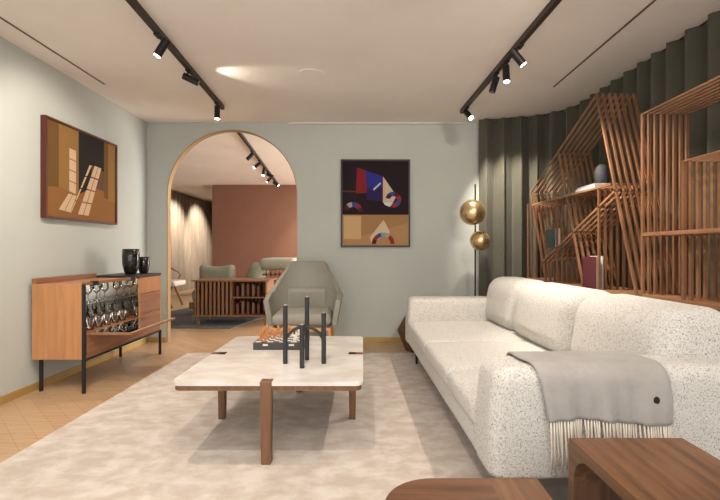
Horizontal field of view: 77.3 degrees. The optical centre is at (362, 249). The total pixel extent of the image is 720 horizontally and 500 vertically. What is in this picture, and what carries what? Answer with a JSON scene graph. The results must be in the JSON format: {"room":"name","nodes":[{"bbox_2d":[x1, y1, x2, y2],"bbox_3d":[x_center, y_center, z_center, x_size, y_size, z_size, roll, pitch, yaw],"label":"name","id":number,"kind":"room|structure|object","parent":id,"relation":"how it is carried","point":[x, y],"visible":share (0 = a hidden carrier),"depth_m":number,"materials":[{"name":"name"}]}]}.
{"room":"living room","nodes":[
{"label":"living room","id":0,"kind":"room"},
{"bbox_2d":[0,36,146,396],"bbox_3d":[-2.547,-0.205,2.465,0.075,2.550,5.530,0,0,0],"label":"wall","id":1,"kind":"structure","parent":0,"point":[31,246],"depth_m":3.46,"materials":[{"name":"paint"}]},
{"bbox_2d":[0,338,147,404],"bbox_3d":[-2.503,1.042,2.458,0.014,0.055,5.516,0,0,0],"label":"baseboard","id":2,"kind":"structure","parent":1,"relation":"attached to","point":[30,388],"depth_m":3.76,"materials":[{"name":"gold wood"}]},
{"bbox_2d":[40,115,117,224],"bbox_3d":[-2.487,-0.652,4.010,0.045,0.800,1.020,0,0,0],"label":"framed picture","id":3,"kind":"object","parent":1,"relation":"attached to","point":[79,168],"visible":1,"depth_m":3.89,"materials":[{"name":"brown wood"}]},
{"bbox_2d":[0,288,410,462],"bbox_3d":[-1.000,1.120,6.900,9.200,0.100,15.400,0,0,0],"label":"floor","id":4,"kind":"structure","parent":0,"point":[29,418],"depth_m":3.69,"materials":[{"name":"brown wood"}]},
{"bbox_2d":[32,273,174,393],"bbox_3d":[-2.112,0.641,3.994,0.725,0.857,1.299,0,0,0],"label":"sideboard","id":5,"kind":"object","parent":4,"relation":"on","point":[59,304],"visible":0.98,"depth_m":3.47,"materials":[{"name":"brown wood"}]},
{"bbox_2d":[86,286,92,301],"bbox_3d":[-2.350,0.372,3.845,0.068,0.145,0.068,0,0,0],"label":"wine glass","id":6,"kind":"object","parent":5,"relation":"on","point":[91,288],"visible":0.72,"depth_m":3.86,"materials":[{"name":"clear glass"}]},
{"bbox_2d":[86,318,94,329],"bbox_3d":[-2.170,0.590,3.580,0.066,0.085,0.066,0,0,0],"label":"tumbler","id":7,"kind":"object","parent":5,"relation":"on","point":[93,323],"visible":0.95,"depth_m":3.59,"materials":[{"name":"clear glass"}]},
{"bbox_2d":[87,308,95,326],"bbox_3d":[-2.260,0.560,3.740,0.068,0.145,0.068,0,0,0],"label":"wine glass","id":8,"kind":"object","parent":5,"relation":"on","point":[93,308],"visible":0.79,"depth_m":3.75,"materials":[{"name":"clear glass"}]},
{"bbox_2d":[92,284,100,300],"bbox_3d":[-2.350,0.372,3.970,0.068,0.145,0.068,0,0,0],"label":"wine glass","id":9,"kind":"object","parent":5,"relation":"on","point":[99,284],"visible":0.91,"depth_m":3.98,"materials":[{"name":"clear glass"}]},
{"bbox_2d":[94,316,103,326],"bbox_3d":[-2.170,0.590,3.700,0.066,0.085,0.066,0,0,0],"label":"tumbler","id":10,"kind":"object","parent":5,"relation":"on","point":[96,323],"visible":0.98,"depth_m":3.72,"materials":[{"name":"clear glass"}]},
{"bbox_2d":[95,306,103,323],"bbox_3d":[-2.260,0.560,3.860,0.068,0.145,0.068,0,0,0],"label":"wine glass","id":11,"kind":"object","parent":5,"relation":"on","point":[101,306],"visible":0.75,"depth_m":3.87,"materials":[{"name":"clear glass"}]},
{"bbox_2d":[86,298,121,305],"bbox_3d":[-2.340,0.448,3.789,0.210,0.005,0.798,0,0,0],"label":"glass shelf","id":12,"kind":"object","parent":5,"relation":"attached to","point":[101,300],"depth_m":4.02,"materials":[{"name":"clear glass"}]},
{"bbox_2d":[101,283,108,298],"bbox_3d":[-2.350,0.372,4.095,0.068,0.145,0.068,0,0,0],"label":"wine glass","id":13,"kind":"object","parent":5,"relation":"on","point":[102,289],"visible":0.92,"depth_m":4.11,"materials":[{"name":"clear glass"}]},
{"bbox_2d":[103,314,111,324],"bbox_3d":[-2.170,0.590,3.820,0.066,0.085,0.066,0,0,0],"label":"tumbler","id":14,"kind":"object","parent":5,"relation":"on","point":[105,322],"visible":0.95,"depth_m":3.83,"materials":[{"name":"clear glass"}]},
{"bbox_2d":[104,305,111,321],"bbox_3d":[-2.260,0.560,3.980,0.068,0.145,0.068,0,0,0],"label":"wine glass","id":15,"kind":"object","parent":5,"relation":"on","point":[104,305],"visible":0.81,"depth_m":3.99,"materials":[{"name":"clear glass"}]},
{"bbox_2d":[111,312,118,322],"bbox_3d":[-2.170,0.590,3.940,0.066,0.085,0.066,0,0,0],"label":"tumbler","id":16,"kind":"object","parent":5,"relation":"on","point":[112,318],"visible":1,"depth_m":3.96,"materials":[{"name":"clear glass"}]},
{"bbox_2d":[111,303,118,319],"bbox_3d":[-2.260,0.560,4.100,0.068,0.145,0.068,0,0,0],"label":"wine glass","id":17,"kind":"object","parent":5,"relation":"on","point":[112,303],"visible":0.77,"depth_m":4.11,"materials":[{"name":"clear glass"}]},
{"bbox_2d":[118,310,126,320],"bbox_3d":[-2.170,0.590,4.060,0.066,0.085,0.066,0,0,0],"label":"tumbler","id":18,"kind":"object","parent":5,"relation":"on","point":[120,318],"visible":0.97,"depth_m":4.08,"materials":[{"name":"clear glass"}]},
{"bbox_2d":[96,273,160,277],"bbox_3d":[-2.278,0.245,4.387,0.394,0.020,0.514,0,0,0],"label":"tray","id":19,"kind":"object","parent":5,"relation":"on","point":[118,275],"depth_m":4.32,"materials":[{"name":"black"}]},
{"bbox_2d":[122,249,139,273],"bbox_3d":[-2.250,0.112,4.360,0.156,0.245,0.156,0,0,0],"label":"vase","id":20,"kind":"object","parent":5,"relation":"on","point":[130,258],"visible":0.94,"depth_m":4.30,"materials":[{"name":"black ceramic"}]},
{"bbox_2d":[138,257,149,272],"bbox_3d":[-2.215,0.152,4.545,0.114,0.165,0.114,0,0,0],"label":"vase","id":21,"kind":"object","parent":5,"relation":"on","point":[144,264],"visible":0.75,"depth_m":4.50,"materials":[{"name":"black ceramic"}]},
{"bbox_2d":[171,268,185,308],"bbox_3d":[-3.721,0.639,8.450,0.601,0.859,0.588,0,0,0],"label":"dining chair","id":22,"kind":"object","parent":4,"relation":"on","point":[174,283],"visible":0.29,"depth_m":8.57,"materials":[{"name":"beige fabric"}]},
{"bbox_2d":[171,307,261,328],"bbox_3d":[-2.874,1.065,7.311,2.898,0.010,2.327,0,0,4],"label":"rug","id":23,"kind":"object","parent":4,"relation":"on","point":[183,317],"visible":0.25,"depth_m":6.67,"materials":[{"name":"carpet"}]},
{"bbox_2d":[191,278,276,324],"bbox_3d":[-1.870,0.743,6.610,1.100,0.635,0.560,0,0,0],"label":"base cabinet","id":24,"kind":"object","parent":23,"relation":"on","point":[214,297],"visible":0.74,"depth_m":6.37,"materials":[{"name":"brown wood"}]},
{"bbox_2d":[236,302,240,313],"bbox_3d":[-1.802,0.845,6.540,0.035,0.150,0.160,0,0,0],"label":"book","id":25,"kind":"object","parent":24,"relation":"on","point":[238,305],"visible":0.82,"depth_m":6.46,"materials":[{"name":"brown paper"}]},
{"bbox_2d":[236,285,240,295],"bbox_3d":[-1.802,0.590,6.540,0.035,0.150,0.160,0,0,0],"label":"book","id":26,"kind":"object","parent":24,"relation":"on","point":[238,288],"visible":0.82,"depth_m":6.46,"materials":[{"name":"brown paper"}]},
{"bbox_2d":[241,300,246,313],"bbox_3d":[-1.728,0.827,6.540,0.035,0.186,0.160,0,0,0],"label":"book","id":27,"kind":"object","parent":24,"relation":"on","point":[244,302],"visible":1,"depth_m":6.49,"materials":[{"name":"brown paper"}]},
{"bbox_2d":[241,283,246,295],"bbox_3d":[-1.728,0.572,6.540,0.035,0.186,0.160,0,0,0],"label":"book","id":28,"kind":"object","parent":24,"relation":"on","point":[243,285],"visible":1,"depth_m":6.46,"materials":[{"name":"brown paper"}]},
{"bbox_2d":[232,294,264,297],"bbox_3d":[-1.617,0.672,6.600,0.475,0.015,0.480,0,0,0],"label":"shelf","id":29,"kind":"object","parent":24,"relation":"attached to","point":[233,295],"depth_m":6.44,"materials":[{"name":"brown wood"}]},
{"bbox_2d":[247,301,251,313],"bbox_3d":[-1.653,0.833,6.540,0.035,0.174,0.160,0,0,0],"label":"book","id":30,"kind":"object","parent":24,"relation":"on","point":[249,303],"visible":1,"depth_m":6.48,"materials":[{"name":"brown paper"}]},
{"bbox_2d":[247,283,251,295],"bbox_3d":[-1.653,0.578,6.540,0.035,0.174,0.160,0,0,0],"label":"book","id":31,"kind":"object","parent":24,"relation":"on","point":[249,286],"visible":1,"depth_m":6.48,"materials":[{"name":"brown paper"}]},
{"bbox_2d":[252,302,256,313],"bbox_3d":[-1.577,0.839,6.540,0.035,0.162,0.160,0,0,0],"label":"book","id":32,"kind":"object","parent":24,"relation":"on","point":[254,304],"visible":1,"depth_m":6.47,"materials":[{"name":"brown paper"}]},
{"bbox_2d":[252,284,256,295],"bbox_3d":[-1.577,0.584,6.540,0.035,0.162,0.160,0,0,0],"label":"book","id":33,"kind":"object","parent":24,"relation":"on","point":[254,287],"visible":1,"depth_m":6.47,"materials":[{"name":"brown paper"}]},
{"bbox_2d":[257,302,261,313],"bbox_3d":[-1.502,0.845,6.540,0.035,0.150,0.160,0,0,0],"label":"book","id":34,"kind":"object","parent":24,"relation":"on","point":[259,305],"visible":1,"depth_m":6.46,"materials":[{"name":"brown paper"}]},
{"bbox_2d":[257,285,261,295],"bbox_3d":[-1.502,0.590,6.540,0.035,0.150,0.160,0,0,0],"label":"book","id":35,"kind":"object","parent":24,"relation":"on","point":[259,287],"visible":1,"depth_m":6.46,"materials":[{"name":"brown paper"}]},
{"bbox_2d":[189,257,296,314],"bbox_3d":[-1.880,0.595,7.500,1.700,0.930,0.900,0,0,0],"label":"sofa","id":36,"kind":"object","parent":23,"relation":"on","point":[260,269],"visible":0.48,"depth_m":7.08,"materials":[{"name":"green fabric"}]},
{"bbox_2d":[192,290,194,301],"bbox_3d":[-1.880,0.720,7.490,1.640,0.200,0.860,0,0,0],"label":"seat cushion","id":37,"kind":"object","parent":36,"relation":"on","point":[193,292],"depth_m":7.07,"materials":[{"name":"green fabric"}]},
{"bbox_2d":[199,265,235,278],"bbox_3d":[-2.320,0.427,7.180,0.560,0.386,0.200,0,0,0],"label":"cushion","id":38,"kind":"object","parent":36,"relation":"on","point":[205,271],"depth_m":7.08,"materials":[{"name":"green fabric"}]},
{"bbox_2d":[245,262,268,277],"bbox_3d":[-1.750,0.405,7.460,0.322,0.430,0.780,0,0,0],"label":"cushion","id":39,"kind":"object","parent":36,"relation":"on","point":[256,269],"depth_m":7.09,"materials":[{"name":"green fabric"}]},
{"bbox_2d":[0,353,567,499],"bbox_3d":[-0.090,1.064,2.615,3.420,0.012,4.030,0,0,0],"label":"carpet","id":40,"kind":"object","parent":4,"relation":"on","point":[151,440],"visible":0.56,"depth_m":2.44,"materials":[{"name":"carpet"}]},
{"bbox_2d":[173,336,362,464],"bbox_3d":[-0.475,0.853,2.808,0.954,0.411,1.196,0,0,0],"label":"coffee table","id":41,"kind":"object","parent":40,"relation":"on","point":[235,366],"visible":0.94,"depth_m":2.43,"materials":[{"name":"stone"}]},
{"bbox_2d":[253,334,309,349],"bbox_3d":[-0.550,0.626,3.088,0.330,0.047,0.333,0,0,0],"label":"chess set","id":42,"kind":"object","parent":41,"relation":"on","point":[277,343],"visible":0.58,"depth_m":2.92,"materials":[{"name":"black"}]},
{"bbox_2d":[283,296,325,368],"bbox_3d":[-0.335,0.461,2.577,0.192,0.377,0.172,0,0,-41],"label":"candelabra","id":43,"kind":"object","parent":41,"relation":"on","point":[303,328],"visible":1,"depth_m":2.57,"materials":[{"name":"grey metal"}]},
{"bbox_2d":[385,478,552,499],"bbox_3d":[0.304,0.889,1.085,0.488,0.338,0.670,0,0,0],"label":"side table","id":44,"kind":"object","parent":40,"relation":"on","point":[427,488],"visible":1,"depth_m":1.35,"materials":[{"name":"brown wood"}]},
{"bbox_2d":[405,277,719,478],"bbox_3d":[0.987,0.650,3.005,1.106,0.815,2.660,0,0,-2],"label":"sofa","id":45,"kind":"object","parent":40,"relation":"on","point":[462,343],"visible":0.81,"depth_m":2.01,"materials":[{"name":"fabric"}]},
{"bbox_2d":[408,321,531,354],"bbox_3d":[0.816,0.691,3.628,0.800,0.135,0.909,0,0,-2],"label":"seat cushion","id":46,"kind":"object","parent":45,"relation":"on","point":[421,333],"depth_m":3.47,"materials":[{"name":"fabric"}]},
{"bbox_2d":[425,341,549,385],"bbox_3d":[0.839,0.691,2.811,0.800,0.135,0.714,0,0,-2],"label":"seat cushion","id":47,"kind":"object","parent":45,"relation":"on","point":[442,358],"depth_m":2.81,"materials":[{"name":"fabric"}]},
{"bbox_2d":[486,277,543,331],"bbox_3d":[1.316,0.451,3.870,0.399,0.415,0.722,0,0,-2],"label":"cushion","id":48,"kind":"object","parent":45,"relation":"on","point":[502,293],"depth_m":3.70,"materials":[{"name":"fabric"}]},
{"bbox_2d":[513,282,610,350],"bbox_3d":[1.339,0.451,3.061,0.399,0.415,0.882,0,0,-2],"label":"cushion","id":49,"kind":"object","parent":45,"relation":"on","point":[545,312],"depth_m":2.88,"materials":[{"name":"fabric"}]},
{"bbox_2d":[506,351,673,473],"bbox_3d":[0.880,0.617,1.779,0.536,0.392,0.319,0,0,-2],"label":"throw blanket","id":50,"kind":"object","parent":45,"relation":"on","point":[616,388],"visible":0.84,"depth_m":1.65,"materials":[{"name":"grey fabric"}]},
{"bbox_2d":[571,294,719,357],"bbox_3d":[1.363,0.451,2.216,0.399,0.415,0.792,0,0,-2],"label":"cushion","id":51,"kind":"object","parent":45,"relation":"on","point":[643,326],"depth_m":1.97,"materials":[{"name":"fabric"}]},
{"bbox_2d":[568,438,719,499],"bbox_3d":[0.873,0.841,1.110,0.375,0.434,0.780,0,0,0],"label":"side table","id":52,"kind":"object","parent":40,"relation":"on","point":[598,468],"visible":1,"depth_m":1.33,"materials":[{"name":"brown wood"}]},
{"bbox_2d":[263,261,342,335],"bbox_3d":[-0.601,0.597,4.654,0.786,0.951,0.832,0,0,-2],"label":"armchair","id":53,"kind":"object","parent":4,"relation":"on","point":[315,280],"visible":0.92,"depth_m":4.84,"materials":[{"name":"fabric"}]},
{"bbox_2d":[272,307,332,325],"bbox_3d":[-0.598,0.662,4.565,0.570,0.125,0.610,0,0,-2],"label":"seat cushion","id":54,"kind":"object","parent":53,"relation":"on","point":[296,315],"depth_m":4.29,"materials":[{"name":"fabric"}]},
{"bbox_2d":[397,316,413,352],"bbox_3d":[0.588,0.853,4.780,0.450,0.435,0.390,0,0,0],"label":"stool","id":55,"kind":"object","parent":4,"relation":"on","point":[401,330],"visible":0.08,"depth_m":4.73,"materials":[{"name":"brown wood"}]},
{"bbox_2d":[459,184,490,295],"bbox_3d":[1.186,0.180,4.807,0.328,1.780,0.366,0,0,0],"label":"floor lamp","id":56,"kind":"object","parent":4,"relation":"on","point":[472,212],"visible":0.97,"depth_m":4.68,"materials":[{"name":"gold metal"}]},
{"bbox_2d":[527,93,678,295],"bbox_3d":[1.833,-0.035,3.713,0.291,2.209,1.866,0,0,0],"label":"bookcase","id":57,"kind":"object","parent":4,"relation":"on","point":[630,208],"visible":0.61,"depth_m":3.42,"materials":[{"name":"brown wood"}]},
{"bbox_2d":[546,229,555,247],"bbox_3d":[1.702,-0.104,4.060,0.025,0.165,0.190,0,0,0],"label":"book","id":58,"kind":"object","parent":57,"relation":"on","point":[550,233],"visible":0.96,"depth_m":4.04,"materials":[{"name":"teal paper"}]},
{"bbox_2d":[558,228,559,247],"bbox_3d":[1.732,-0.107,4.080,0.020,0.170,0.210,0,0,0],"label":"book","id":59,"kind":"object","parent":57,"relation":"on","point":[558,228],"visible":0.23,"depth_m":3.98,"materials":[{"name":"beige paper"}]},
{"bbox_2d":[575,185,600,191],"bbox_3d":[1.815,-0.469,3.450,0.230,0.020,0.300,0,0,0],"label":"book","id":60,"kind":"object","parent":57,"relation":"on","point":[592,186],"visible":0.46,"depth_m":3.42,"materials":[{"name":"beige paper"}]},
{"bbox_2d":[577,183,607,189],"bbox_3d":[1.810,-0.486,3.450,0.210,0.014,0.280,0,0,0],"label":"book","id":61,"kind":"object","parent":60,"relation":"on","point":[593,183],"visible":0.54,"depth_m":3.34,"materials":[{"name":"beige paper"}]},
{"bbox_2d":[594,164,607,182],"bbox_3d":[1.800,-0.571,3.400,0.096,0.155,0.096,0,0,0],"label":"stone vase","id":62,"kind":"object","parent":61,"relation":"on","point":[601,171],"visible":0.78,"depth_m":3.37,"materials":[{"name":"grey stone"}]},
{"bbox_2d":[583,256,596,288],"bbox_3d":[1.703,0.167,3.360,0.030,0.235,0.195,0,0,0],"label":"book","id":63,"kind":"object","parent":57,"relation":"on","point":[589,263],"visible":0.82,"depth_m":3.34,"materials":[{"name":"red paper"}]},
{"bbox_2d":[590,256,602,288],"bbox_3d":[1.746,0.164,3.360,0.012,0.240,0.180,0,0,0],"label":"book","id":64,"kind":"object","parent":57,"relation":"on","point":[590,256],"visible":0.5,"depth_m":3.28,"materials":[{"name":"beige paper"}]},
{"bbox_2d":[641,75,719,311],"bbox_3d":[1.835,0.120,2.177,0.294,1.900,1.134,0,0,0],"label":"bookcase","id":65,"kind":"object","parent":4,"relation":"on","point":[686,232],"visible":0.65,"depth_m":2.56,"materials":[{"name":"brown wood"}]},
{"bbox_2d":[212,185,296,280],"bbox_3d":[0.030,-0.205,10.300,6.900,2.550,0.200,0,0,0],"label":"wall","id":66,"kind":"structure","parent":0,"point":[251,224],"depth_m":10.20,"materials":[{"name":"paint"}]},
{"bbox_2d":[147,123,478,341],"bbox_3d":[-1.000,-0.205,5.268,9.200,2.550,0.075,0,0,0],"label":"wall","id":67,"kind":"structure","parent":0,"point":[376,284],"depth_m":5.23,"materials":[{"name":"paint"}]},
{"bbox_2d":[167,130,296,341],"bbox_3d":[-1.520,-0.164,5.268,1.516,2.468,0.083,0,0,0],"label":"trim","id":68,"kind":"structure","parent":67,"relation":"attached to","point":[199,140],"depth_m":5.25,"materials":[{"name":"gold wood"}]},
{"bbox_2d":[147,337,401,341],"bbox_3d":[-0.045,1.042,5.223,4.930,0.055,0.014,0,0,0],"label":"baseboard","id":69,"kind":"structure","parent":67,"relation":"attached to","point":[150,339],"depth_m":5.22,"materials":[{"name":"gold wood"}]},
{"bbox_2d":[341,159,409,246],"bbox_3d":[0.145,-0.541,5.213,0.802,1.012,0.035,0,0,0],"label":"framed picture","id":70,"kind":"object","parent":67,"relation":"attached to","point":[375,193],"visible":1,"depth_m":5.21,"materials":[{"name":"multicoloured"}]},
{"bbox_2d":[289,122,464,123],"bbox_3d":[0.160,-1.470,5.215,2.040,0.020,0.030,0,0,0],"label":"trim","id":71,"kind":"structure","parent":67,"relation":"attached to","point":[289,122],"depth_m":5.20,"materials":[{"name":"beige paint"}]},
{"bbox_2d":[0,0,719,202],"bbox_3d":[-1.000,-1.530,6.900,9.200,0.100,15.400,0,0,0],"label":"ceiling","id":72,"kind":"structure","parent":0,"point":[380,60],"depth_m":3.42,"materials":[{"name":"paint"}]},
{"bbox_2d":[0,17,105,84],"bbox_3d":[-2.307,-1.478,2.610,0.017,0.003,2.820,0,0,0],"label":"trim","id":73,"kind":"structure","parent":72,"relation":"attached to","point":[3,19],"depth_m":3.30,"materials":[{"name":"brown metal"}]},
{"bbox_2d":[125,0,223,109],"bbox_3d":[-1.380,-1.460,3.210,0.034,0.040,2.822,0,0,-2],"label":"track","id":74,"kind":"object","parent":72,"relation":"attached to","point":[135,5],"visible":0.78,"depth_m":3.24,"materials":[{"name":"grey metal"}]},
{"bbox_2d":[153,33,170,57],"bbox_3d":[-1.348,-1.368,3.020,0.109,0.161,0.070,0,0,0],"label":"spotlight","id":75,"kind":"object","parent":74,"relation":"attached to","point":[164,43],"visible":1,"depth_m":3.00,"materials":[{"name":"black metal"}]},
{"bbox_2d":[182,69,199,85],"bbox_3d":[-1.387,-1.388,3.623,0.138,0.119,0.078,0,0,-15],"label":"spotlight","id":76,"kind":"object","parent":74,"relation":"attached to","point":[185,76],"visible":1,"depth_m":3.61,"materials":[{"name":"black metal"}]},
{"bbox_2d":[214,102,219,119],"bbox_3d":[-1.431,-1.363,4.420,0.054,0.160,0.070,0,0,0],"label":"spotlight","id":77,"kind":"object","parent":74,"relation":"attached to","point":[216,107],"visible":1,"depth_m":4.40,"materials":[{"name":"black metal"}]},
{"bbox_2d":[171,191,211,292],"bbox_3d":[-4.749,-0.200,11.309,0.114,2.520,5.807,0,0,0],"label":"curtain","id":78,"kind":"object","parent":72,"relation":"hanging from","point":[191,218],"visible":0.38,"depth_m":12.25,"materials":[{"name":"beige fabric"}]},
{"bbox_2d":[237,132,278,183],"bbox_3d":[-1.715,-1.460,7.800,0.034,0.040,4.615,0,0,-5],"label":"track","id":79,"kind":"object","parent":72,"relation":"attached to","point":[241,135],"visible":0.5,"depth_m":6.57,"materials":[{"name":"grey metal"}]},
{"bbox_2d":[246,151,253,160],"bbox_3d":[-1.644,-1.371,6.550,0.126,0.144,0.070,0,0,0],"label":"spotlight","id":80,"kind":"object","parent":79,"relation":"attached to","point":[251,154],"visible":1,"depth_m":6.53,"materials":[{"name":"black metal"}]},
{"bbox_2d":[253,160,260,168],"bbox_3d":[-1.703,-1.374,7.248,0.130,0.138,0.073,0,0,0],"label":"spotlight","id":81,"kind":"object","parent":79,"relation":"attached to","point":[255,166],"visible":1,"depth_m":7.22,"materials":[{"name":"black metal"}]},
{"bbox_2d":[262,166,265,175],"bbox_3d":[-1.720,-1.362,7.793,0.067,0.161,0.084,0,0,0],"label":"spotlight","id":82,"kind":"object","parent":79,"relation":"attached to","point":[264,168],"visible":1,"depth_m":7.77,"materials":[{"name":"black metal"}]},
{"bbox_2d":[299,69,324,78],"bbox_3d":[-0.430,-1.477,3.780,0.220,0.006,0.220,0,0,0],"label":"disc","id":83,"kind":"object","parent":72,"relation":"attached to","point":[305,73],"visible":1,"depth_m":3.78,"materials":[{"name":"paint"}]},
{"bbox_2d":[460,0,561,113],"bbox_3d":[1.103,-1.460,3.275,0.034,0.040,2.953,0,0,-2],"label":"track","id":84,"kind":"object","parent":72,"relation":"attached to","point":[552,4],"visible":0.78,"depth_m":3.12,"materials":[{"name":"grey metal"}]},
{"bbox_2d":[463,106,473,119],"bbox_3d":[1.058,-1.371,4.535,0.062,0.143,0.133,0,0,-21],"label":"spotlight","id":85,"kind":"object","parent":84,"relation":"attached to","point":[466,112],"visible":1,"depth_m":4.51,"materials":[{"name":"black metal"}]},
{"bbox_2d":[489,72,499,93],"bbox_3d":[1.073,-1.363,3.680,0.087,0.161,0.070,0,0,0],"label":"spotlight","id":86,"kind":"object","parent":84,"relation":"attached to","point":[495,80],"visible":1,"depth_m":3.66,"materials":[{"name":"black metal"}]},
{"bbox_2d":[502,60,509,82],"bbox_3d":[1.096,-1.363,3.449,0.056,0.161,0.072,0,0,0],"label":"spotlight","id":87,"kind":"object","parent":84,"relation":"attached to","point":[505,68],"visible":1,"depth_m":3.42,"materials":[{"name":"black metal"}]},
{"bbox_2d":[509,44,526,66],"bbox_3d":[1.093,-1.371,3.180,0.120,0.154,0.070,0,0,0],"label":"spotlight","id":88,"kind":"object","parent":84,"relation":"attached to","point":[514,53],"visible":1,"depth_m":3.16,"materials":[{"name":"black metal"}]},
{"bbox_2d":[479,11,719,296],"bbox_3d":[2.141,-0.210,2.843,0.846,2.539,4.841,0,0,-10],"label":"curtain","id":89,"kind":"object","parent":72,"relation":"hanging from","point":[514,153],"visible":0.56,"depth_m":4.25,"materials":[{"name":"green fabric"}]},
{"bbox_2d":[553,0,655,86],"bbox_3d":[1.728,-1.478,2.640,0.017,0.003,2.880,0,0,0],"label":"trim","id":90,"kind":"structure","parent":72,"relation":"attached to","point":[653,1],"depth_m":3.16,"materials":[{"name":"brown metal"}]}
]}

